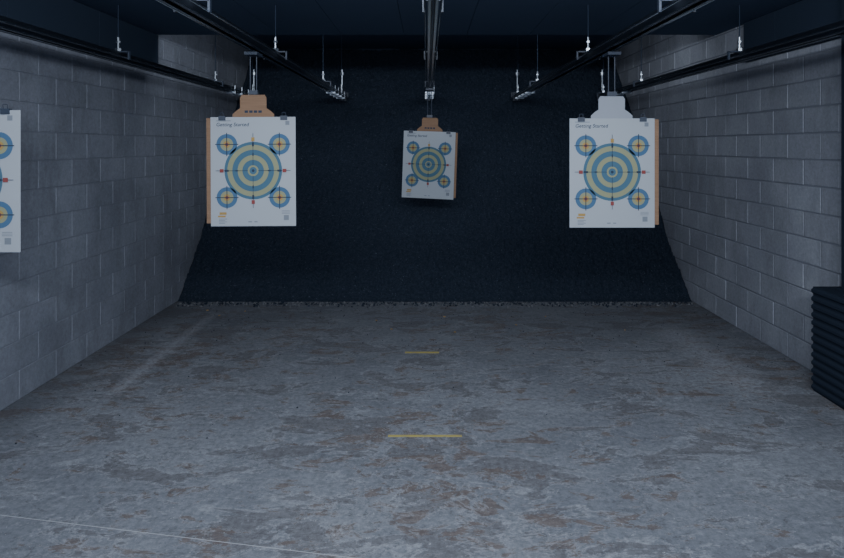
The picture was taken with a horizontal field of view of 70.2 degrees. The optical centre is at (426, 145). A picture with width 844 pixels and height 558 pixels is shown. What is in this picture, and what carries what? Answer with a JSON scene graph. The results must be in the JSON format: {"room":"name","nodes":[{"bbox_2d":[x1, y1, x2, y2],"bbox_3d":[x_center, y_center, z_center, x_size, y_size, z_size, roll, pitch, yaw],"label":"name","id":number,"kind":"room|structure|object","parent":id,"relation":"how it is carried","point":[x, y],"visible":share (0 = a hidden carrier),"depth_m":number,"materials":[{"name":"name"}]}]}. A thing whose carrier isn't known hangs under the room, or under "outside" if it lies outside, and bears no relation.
{"room":"sports facility","nodes":[
{"label":"sports facility","id":0,"kind":"room"},
{"bbox_2d":[0,32,250,410],"bbox_3d":[-2.880,0.080,4.050,0.201,3.300,11.300,0,0,0],"label":"wall","id":1,"kind":"structure","parent":0,"point":[114,160],"depth_m":5.05,"materials":[{"name":"grey brick"}]},
{"bbox_2d":[0,301,843,557],"bbox_3d":[0.085,1.804,4.050,6.130,0.152,11.300,0,0,0],"label":"floor","id":2,"kind":"structure","parent":0,"point":[665,462],"depth_m":3.52,"materials":[{"name":"concrete"}]},
{"bbox_2d":[1,515,352,557],"bbox_3d":[-1.125,1.729,2.660,1.851,0.001,0.324,0,0,0],"label":"painted line","id":3,"kind":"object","parent":2,"relation":"on","point":[1,515],"depth_m":2.65,"materials":[{"name":"grey"}]},
{"bbox_2d":[15,301,803,457],"bbox_3d":[0.086,1.720,4.971,5.649,0.019,3.324,0,0,0],"label":"rubber granules","id":4,"kind":"object","parent":2,"relation":"on","point":[297,303],"visible":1,"depth_m":6.54,"materials":[{"name":"grey rubber"}]},
{"bbox_2d":[178,49,691,301],"bbox_3d":[0.085,0.085,8.152,5.715,3.290,3.008,0,0,0],"label":"rubber berm","id":5,"kind":"object","parent":2,"relation":"on","point":[506,234],"visible":0.77,"depth_m":7.60,"materials":[{"name":"black rubber"}]},
{"bbox_2d":[811,286,843,408],"bbox_3d":[2.828,1.363,3.125,0.214,0.735,2.250,0,0,0],"label":"barrier","id":6,"kind":"object","parent":2,"relation":"on","point":[827,306],"visible":0.98,"depth_m":4.08,"materials":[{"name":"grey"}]},
{"bbox_2d":[836,0,843,291],"bbox_3d":[2.870,-0.067,4.070,0.080,2.122,0.160,0,0,0],"label":"support post","id":7,"kind":"object","parent":6,"relation":"on","point":[841,289],"visible":1,"depth_m":4.11,"materials":[{"name":"black metal"}]},
{"bbox_2d":[279,49,584,50],"bbox_3d":[0.085,0.080,9.800,6.130,3.300,0.200,0,0,0],"label":"wall","id":8,"kind":"structure","parent":0,"point":[279,49],"depth_m":9.70,"materials":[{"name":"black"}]},
{"bbox_2d":[253,34,612,48],"bbox_3d":[0.085,-1.630,4.050,6.130,0.120,11.300,0,0,0],"label":"ceiling","id":9,"kind":"structure","parent":0,"point":[466,41],"depth_m":9.10,"materials":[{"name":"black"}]},
{"bbox_2d":[0,5,259,96],"bbox_3d":[-2.470,-1.109,3.525,0.188,0.918,10.250,0,0,0],"label":"track","id":10,"kind":"object","parent":9,"relation":"hanging from","point":[7,25],"visible":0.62,"depth_m":4.62,"materials":[{"name":"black metal"}]},
{"bbox_2d":[156,0,348,100],"bbox_3d":[-1.212,-1.109,3.525,0.188,0.918,10.250,0,0,0],"label":"track","id":11,"kind":"object","parent":9,"relation":"hanging from","point":[194,10],"visible":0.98,"depth_m":3.95,"materials":[{"name":"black metal"}]},
{"bbox_2d":[244,52,262,94],"bbox_3d":[-1.212,-0.503,4.190,0.090,0.289,0.140,0,0,0],"label":"trolley","id":12,"kind":"object","parent":11,"relation":"hanging from","point":[256,55],"visible":1,"depth_m":4.18,"materials":[{"name":"grey metal"}]},
{"bbox_2d":[206,95,295,225],"bbox_3d":[-1.225,0.101,4.184,0.622,0.915,0.024,0,0,0],"label":"target","id":13,"kind":"object","parent":12,"relation":"hanging from","point":[251,153],"visible":1,"depth_m":4.18,"materials":[{"name":"grey paper"}]},
{"bbox_2d":[422,0,442,100],"bbox_3d":[0.036,-1.109,3.525,0.122,0.918,10.250,0,0,0],"label":"track","id":14,"kind":"object","parent":9,"relation":"hanging from","point":[433,5],"visible":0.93,"depth_m":3.88,"materials":[{"name":"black metal"}]},
{"bbox_2d":[426,88,433,117],"bbox_3d":[0.030,-0.485,6.810,0.090,0.326,0.140,0,0,0],"label":"trolley","id":15,"kind":"object","parent":14,"relation":"hanging from","point":[427,89],"visible":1,"depth_m":6.80,"materials":[{"name":"grey metal"}]},
{"bbox_2d":[402,118,457,199],"bbox_3d":[0.030,0.141,6.804,0.643,0.928,0.031,0,0,9],"label":"target","id":16,"kind":"object","parent":15,"relation":"hanging from","point":[429,153],"visible":1,"depth_m":6.80,"materials":[{"name":"grey paper"}]},
{"bbox_2d":[511,0,713,100],"bbox_3d":[1.289,-1.109,3.525,0.188,0.918,10.250,0,0,0],"label":"track","id":17,"kind":"object","parent":9,"relation":"hanging from","point":[673,10],"visible":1,"depth_m":3.93,"materials":[{"name":"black metal"}]},
{"bbox_2d":[602,52,620,95],"bbox_3d":[1.289,-0.498,4.190,0.090,0.299,0.140,0,0,0],"label":"trolley","id":18,"kind":"object","parent":17,"relation":"hanging from","point":[608,55],"visible":1,"depth_m":4.18,"materials":[{"name":"grey metal"}]},
{"bbox_2d":[570,96,658,227],"bbox_3d":[1.304,0.111,4.184,0.622,0.915,0.024,0,0,0],"label":"target","id":19,"kind":"object","parent":18,"relation":"hanging from","point":[614,154],"visible":1,"depth_m":4.18,"materials":[{"name":"grey paper"}]},
{"bbox_2d":[595,5,843,100],"bbox_3d":[2.500,-1.109,3.525,0.188,0.918,10.250,0,0,0],"label":"track","id":20,"kind":"object","parent":9,"relation":"hanging from","point":[834,30],"visible":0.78,"depth_m":4.78,"materials":[{"name":"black metal"}]},
{"bbox_2d":[613,24,840,370],"bbox_3d":[3.049,0.080,4.050,0.202,3.300,11.300,0,0,0],"label":"wall","id":21,"kind":"structure","parent":0,"point":[750,152],"depth_m":5.49,"materials":[{"name":"grey brick"}]},
{"bbox_2d":[0,0,840,62],"bbox_3d":[0.085,-0.948,2.250,5.714,0.355,7.694,0,0,0],"label":"wall panels","id":22,"kind":"object","parent":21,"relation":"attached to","point":[71,18],"visible":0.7,"depth_m":4.76,"materials":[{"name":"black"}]},
{"bbox_2d":[74,0,801,34],"bbox_3d":[0.085,-1.170,2.250,5.710,0.080,7.700,0,0,0],"label":"ceiling","id":23,"kind":"structure","parent":21,"relation":"attached to","point":[256,17],"depth_m":5.20,"materials":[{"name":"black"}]},
{"bbox_3d":[-2.470,-0.499,3.220,0.090,0.299,0.140,0,0,0],"label":"trolley","id":24,"kind":"object","parent":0,"visible":0},
{"bbox_2d":[0,104,20,251],"bbox_3d":[-2.485,0.111,3.214,0.622,0.915,0.024,0,0,0],"label":"target","id":25,"kind":"object","parent":24,"relation":"hanging from","point":[10,120],"visible":1,"depth_m":3.21,"materials":[{"name":"grey paper"}]}
]}

